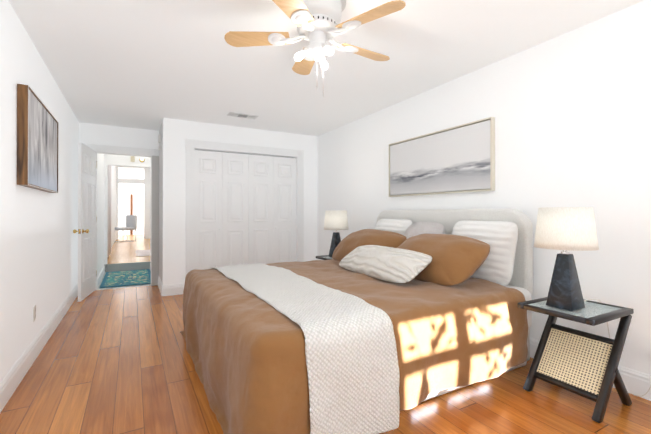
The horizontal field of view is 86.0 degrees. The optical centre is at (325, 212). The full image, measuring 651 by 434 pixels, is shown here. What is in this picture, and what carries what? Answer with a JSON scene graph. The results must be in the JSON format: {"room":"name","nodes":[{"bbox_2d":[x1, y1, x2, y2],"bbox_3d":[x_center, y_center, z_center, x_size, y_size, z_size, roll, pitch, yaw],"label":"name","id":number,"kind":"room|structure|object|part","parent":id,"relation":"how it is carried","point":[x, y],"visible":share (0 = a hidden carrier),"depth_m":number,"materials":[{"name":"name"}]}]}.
{"room":"bedroom","nodes":[
{"label":"bedroom","id":0,"kind":"room"},
{"bbox_2d":[0,0,78,381],"bbox_3d":[-1.768,-0.083,1.690,0.120,2.440,7.790,0,0,-29],"label":"wall","id":1,"kind":"structure","parent":0,"point":[38,253],"depth_m":2.58,"materials":[{"name":"white paint"}]},
{"bbox_2d":[33,305,35,321],"bbox_3d":[-2.272,0.791,2.729,0.008,0.115,0.072,0,0,-29],"label":"electrical outlet","id":2,"kind":"object","parent":1,"relation":"attached to","point":[34,313],"visible":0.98,"depth_m":2.71,"materials":[{"name":"white plastic"}]},
{"bbox_2d":[17,84,58,192],"bbox_3d":[-2.269,-0.511,2.786,0.059,0.665,1.090,0,0,-29],"label":"picture","id":3,"kind":"object","parent":1,"relation":"attached to","point":[37,142],"visible":1,"depth_m":2.53,"materials":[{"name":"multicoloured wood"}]},
{"bbox_2d":[0,283,77,412],"bbox_3d":[-1.708,1.062,1.719,0.016,0.150,7.550,0,0,-29],"label":"baseboard","id":4,"kind":"structure","parent":1,"relation":"attached to","point":[13,377],"depth_m":2.59,"materials":[{"name":"white wood"}]},
{"bbox_2d":[97,154,103,277],"bbox_3d":[-3.889,-0.068,5.928,0.120,2.440,1.680,0,0,-29],"label":"wall","id":5,"kind":"structure","parent":0,"point":[100,211],"depth_m":5.91,"materials":[{"name":"white paint"}]},
{"bbox_2d":[97,266,104,288],"bbox_3d":[-3.830,1.088,5.957,0.015,0.130,1.680,0,0,-29],"label":"baseboard","id":6,"kind":"structure","parent":5,"relation":"on","point":[100,276],"depth_m":5.75,"materials":[{"name":"white wood"}]},
{"bbox_2d":[111,166,115,246],"bbox_3d":[-6.139,-0.483,9.885,0.120,3.300,7.180,0,0,-29],"label":"wall","id":7,"kind":"structure","parent":0,"point":[113,203],"depth_m":11.15,"materials":[{"name":"white paint"}]},
{"bbox_2d":[108,165,110,256],"bbox_3d":[-4.892,-0.191,7.878,0.063,2.300,0.902,0,0,-29],"label":"door frame","id":8,"kind":"structure","parent":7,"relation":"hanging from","point":[109,209],"depth_m":7.69,"materials":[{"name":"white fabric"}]},
{"bbox_2d":[79,122,158,148],"bbox_3d":[-3.068,-0.070,5.355,1.160,2.440,0.120,0,0,-29],"label":"wall","id":9,"kind":"structure","parent":0,"point":[98,134],"depth_m":5.25,"materials":[{"name":"white paint"}]},
{"bbox_2d":[78,142,95,301],"bbox_3d":[-3.250,0.126,4.769,0.057,2.020,0.735,0,0,-21],"label":"entry door","id":10,"kind":"structure","parent":9,"relation":"in","point":[86,219],"depth_m":4.65,"materials":[{"name":"white wood"}]},
{"bbox_2d":[87,143,158,290],"bbox_3d":[-3.068,0.078,5.334,0.950,2.145,0.165,0,0,-29],"label":"door frame","id":11,"kind":"structure","parent":9,"relation":"attached to","point":[155,217],"depth_m":5.46,"materials":[{"name":"white wood"}]},
{"bbox_2d":[97,272,150,289],"bbox_3d":[-3.419,1.183,6.127,1.300,0.060,1.780,0,0,-29],"label":"floor","id":12,"kind":"structure","parent":0,"point":[119,287],"depth_m":5.39,"materials":[{"name":"tile"}]},
{"bbox_2d":[99,269,150,287],"bbox_3d":[-3.468,1.146,6.134,0.740,0.012,1.600,0,0,-29],"label":"rug","id":13,"kind":"object","parent":12,"relation":"on","point":[125,278],"visible":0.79,"depth_m":5.99,"materials":[{"name":"teal fabric"}]},
{"bbox_2d":[118,168,143,234],"bbox_3d":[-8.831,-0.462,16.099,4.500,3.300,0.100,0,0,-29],"label":"window","id":14,"kind":"structure","parent":0,"point":[125,190],"depth_m":15.99,"materials":[{"name":"white"}]},
{"bbox_2d":[116,166,150,239],"bbox_3d":[-7.333,-0.471,13.397,4.500,3.300,0.120,0,0,-29],"label":"wall","id":15,"kind":"structure","parent":0,"point":[146,181],"depth_m":13.52,"materials":[{"name":"white paint"}]},
{"bbox_2d":[158,126,160,292],"bbox_3d":[-2.406,-0.070,5.236,0.154,2.440,0.730,0,0,-29],"label":"wall","id":16,"kind":"structure","parent":0,"point":[159,277],"depth_m":5.25,"materials":[{"name":"white paint"}]},
{"bbox_3d":[-3.135,0.247,4.469,0.173,0.060,0.096,0,0,-21],"label":"door entry knob","id":17,"kind":"part","parent":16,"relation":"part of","materials":[{"name":"gold metal"}]},
{"bbox_2d":[161,118,316,295],"bbox_3d":[-1.209,-0.070,5.388,2.396,2.440,0.145,0,0,-29],"label":"wall","id":18,"kind":"structure","parent":0,"point":[174,133],"depth_m":5.03,"materials":[{"name":"white paint"}]},
{"bbox_2d":[163,283,184,295],"bbox_3d":[-2.089,1.074,4.832,0.290,0.150,0.016,0,0,-29],"label":"baseboard","id":19,"kind":"structure","parent":18,"relation":"attached to","point":[173,289],"depth_m":4.82,"materials":[{"name":"white wood"}]},
{"bbox_2d":[185,148,193,276],"bbox_3d":[-1.914,0.119,4.928,0.115,2.060,0.025,0,0,-29],"label":"trim","id":20,"kind":"structure","parent":18,"relation":"attached to","point":[189,236],"depth_m":4.91,"materials":[{"name":"white wood"}]},
{"bbox_2d":[185,138,194,148],"bbox_3d":[-1.910,-0.969,4.925,0.130,0.130,0.040,0,0,-29],"label":"trim","id":21,"kind":"structure","parent":18,"relation":"attached to","point":[189,143],"depth_m":4.91,"materials":[{"name":"white"}]},
{"bbox_2d":[194,150,295,269],"bbox_3d":[-1.192,0.124,5.393,1.596,2.030,0.041,0,0,-29],"label":"closet doors","id":22,"kind":"structure","parent":18,"relation":"in","point":[246,203],"depth_m":5.34,"materials":[{"name":"white wood"}]},
{"bbox_2d":[295,157,296,260],"bbox_3d":[-1.194,0.121,5.397,1.602,2.060,0.102,0,0,-29],"label":"trim","id":23,"kind":"structure","parent":18,"relation":"attached to","point":[296,208],"depth_m":5.75,"materials":[{"name":"white wood"}]},
{"bbox_2d":[297,157,303,261],"bbox_3d":[-0.414,0.122,5.759,0.115,2.060,0.025,0,0,-29],"label":"trim","id":24,"kind":"structure","parent":18,"relation":"attached to","point":[300,209],"depth_m":5.75,"materials":[{"name":"white wood"}]},
{"bbox_2d":[297,149,303,157],"bbox_3d":[-0.410,-0.966,5.757,0.130,0.130,0.040,0,0,-29],"label":"trim","id":25,"kind":"structure","parent":18,"relation":"attached to","point":[300,152],"depth_m":5.74,"materials":[{"name":"white"}]},
{"bbox_2d":[0,285,650,433],"bbox_3d":[-0.176,1.170,2.466,3.820,0.060,7.770,0,0,-29],"label":"floor","id":26,"kind":"structure","parent":0,"point":[114,361],"depth_m":2.17,"materials":[{"name":"brown wood"}]},
{"bbox_2d":[316,255,331,259],"bbox_3d":[0.187,0.865,4.544,0.470,0.564,0.470,0,0,-29],"label":"nightstand","id":27,"kind":"object","parent":26,"relation":"on","point":[324,257],"visible":0.04,"depth_m":4.52,"materials":[{"name":"black wood"}]},
{"bbox_2d":[324,210,348,256],"bbox_3d":[0.138,0.281,4.501,0.324,0.600,0.324,0,0,-29],"label":"lamp","id":28,"kind":"object","parent":27,"relation":"on","point":[335,220],"visible":0.94,"depth_m":4.39,"materials":[{"name":"fabric"}]},
{"bbox_3d":[0.138,0.103,4.502,0.324,0.245,0.324,0,0,-29],"label":"lamp shade","id":29,"kind":"part","parent":28,"relation":"part of","materials":[{"name":"white fabric"}]},
{"bbox_2d":[180,208,532,433],"bbox_3d":[0.145,0.565,2.903,2.306,1.186,2.261,0,0,-29],"label":"bed","id":30,"kind":"object","parent":26,"relation":"on","point":[385,321],"visible":1,"depth_m":2.02,"materials":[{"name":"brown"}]},
{"bbox_2d":[211,263,399,433],"bbox_3d":[-0.382,0.794,2.594,0.513,0.628,2.234,0,0,-29],"label":"throw","id":31,"kind":"object","parent":30,"relation":"on","point":[349,346],"depth_m":1.71,"materials":[{"name":"white fabric"}]},
{"bbox_3d":[1.101,0.309,3.451,0.103,0.670,1.860,0,0,-29],"label":"headboard","id":32,"kind":"part","parent":30,"relation":"part of","materials":[{"name":"fabric"}]},
{"bbox_3d":[1.101,0.894,3.449,0.083,0.500,1.800,0,0,-29],"label":"headboard","id":33,"kind":"part","parent":30,"relation":"part of","materials":[{"name":"fabric"}]},
{"bbox_2d":[518,297,633,422],"bbox_3d":[1.521,0.856,2.139,0.470,0.564,0.420,0,0,-29],"label":"nightstand","id":34,"kind":"object","parent":26,"relation":"on","point":[581,363],"visible":0.96,"depth_m":2.08,"materials":[{"name":"black wood"}]},
{"bbox_3d":[1.521,0.584,2.140,0.426,0.008,0.340,0,0,-29],"label":"glass","id":35,"kind":"part","parent":34,"relation":"part of","materials":[{"name":"grey"}]},
{"bbox_2d":[534,207,650,396],"bbox_3d":[1.612,0.551,2.120,0.614,1.157,0.467,0,0,-29],"label":"lamp","id":36,"kind":"object","parent":34,"relation":"on","point":[564,229],"depth_m":2.04,"materials":[{"name":"fabric"}]},
{"bbox_3d":[1.451,0.095,2.114,0.324,0.245,0.324,0,0,-29],"label":"lamp shade","id":37,"kind":"part","parent":36,"relation":"part of","materials":[{"name":"white fabric"}]},
{"bbox_3d":[1.758,0.846,2.111,0.367,0.567,0.312,0,0,-29],"label":"lamp cord","id":38,"kind":"part","parent":36,"relation":"part of","materials":[{"name":"white plastic"}]},
{"bbox_2d":[9,0,643,135],"bbox_3d":[-0.220,-1.349,2.553,3.820,0.100,7.950,0,0,-29],"label":"ceiling","id":39,"kind":"structure","parent":0,"point":[146,64],"depth_m":2.88,"materials":[{"name":"white paint"}]},
{"bbox_2d":[227,112,258,118],"bbox_3d":[-1.104,-1.286,4.664,0.380,0.008,0.170,0,0,-29],"label":"ceiling vent","id":40,"kind":"object","parent":39,"relation":"in","point":[233,114],"visible":0.98,"depth_m":4.64,"materials":[{"name":"silver metal"}]},
{"bbox_2d":[224,0,405,94],"bbox_3d":[-0.022,-1.006,2.201,1.092,0.588,1.116,0,0,-29],"label":"ceiling fan","id":41,"kind":"object","parent":39,"relation":"hanging from","point":[318,23],"visible":1,"depth_m":2.12,"materials":[{"name":"white"}]},
{"bbox_2d":[317,0,650,374],"bbox_3d":[1.328,-0.076,3.407,0.120,2.440,7.790,0,0,-29],"label":"wall","id":42,"kind":"structure","parent":0,"point":[570,111],"depth_m":2.57,"materials":[{"name":"white paint"}]},
{"bbox_2d":[389,117,494,196],"bbox_3d":[1.115,-0.501,3.616,0.046,0.635,1.380,0,0,-29],"label":"picture","id":43,"kind":"object","parent":42,"relation":"attached to","point":[459,159],"visible":1,"depth_m":3.45,"materials":[{"name":"beige"}]},
{"bbox_2d":[530,338,650,400],"bbox_3d":[1.477,1.067,2.994,0.016,0.150,6.690,0,0,-29],"label":"baseboard","id":44,"kind":"structure","parent":42,"relation":"attached to","point":[638,383],"depth_m":2.18,"materials":[{"name":"white"}]},
{"label":"outside","id":45,"kind":"structure","parent":0,"visible":0},
{"bbox_2d":[104,154,150,270],"bbox_3d":[-4.011,-0.494,6.891,1.800,3.300,0.120,0,0,-29],"label":"wall","id":46,"kind":"structure","parent":45,"point":[117,160],"depth_m":6.79,"materials":[{"name":"white paint"}]},
{"bbox_2d":[107,234,150,263],"bbox_3d":[-6.411,1.098,11.729,4.500,0.150,10.880,0,0,-29],"label":"floor","id":47,"kind":"structure","parent":45,"point":[123,250],"depth_m":9.46,"materials":[{"name":"brown wood"}]},
{"bbox_2d":[115,215,136,241],"bbox_3d":[-6.918,0.564,12.068,0.500,0.919,0.540,0,0,26],"label":"dining chair","id":48,"kind":"object","parent":47,"relation":"on","point":[131,222],"visible":0.9,"depth_m":12.15,"materials":[{"name":"grey"}]},
{"bbox_3d":[-6.922,0.574,12.059,0.500,0.100,0.520,0,0,26],"label":"seat","id":49,"kind":"part","parent":48,"relation":"part of","materials":[{"name":"grey"}]},
{"bbox_2d":[104,262,150,271],"bbox_3d":[-3.855,1.081,6.915,1.300,0.150,0.020,0,0,-29],"label":"step","id":50,"kind":"structure","parent":47,"relation":"attached to","point":[127,266],"depth_m":6.88,"materials":[{"name":"grey"}]},
{"bbox_2d":[130,194,132,234],"bbox_3d":[-8.834,0.113,15.895,0.100,1.850,0.150,0,0,-29],"label":"post","id":51,"kind":"object","parent":47,"relation":"on","point":[131,208],"visible":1,"depth_m":15.83,"materials":[{"name":"brown wood"}]},
{"bbox_2d":[136,250,149,256],"bbox_3d":[-4.264,1.008,8.735,0.850,0.008,1.400,0,0,-29],"label":"rug","id":52,"kind":"object","parent":47,"relation":"on","point":[142,252],"visible":0.36,"depth_m":8.45,"materials":[{"name":"beige carpet"}]}
]}

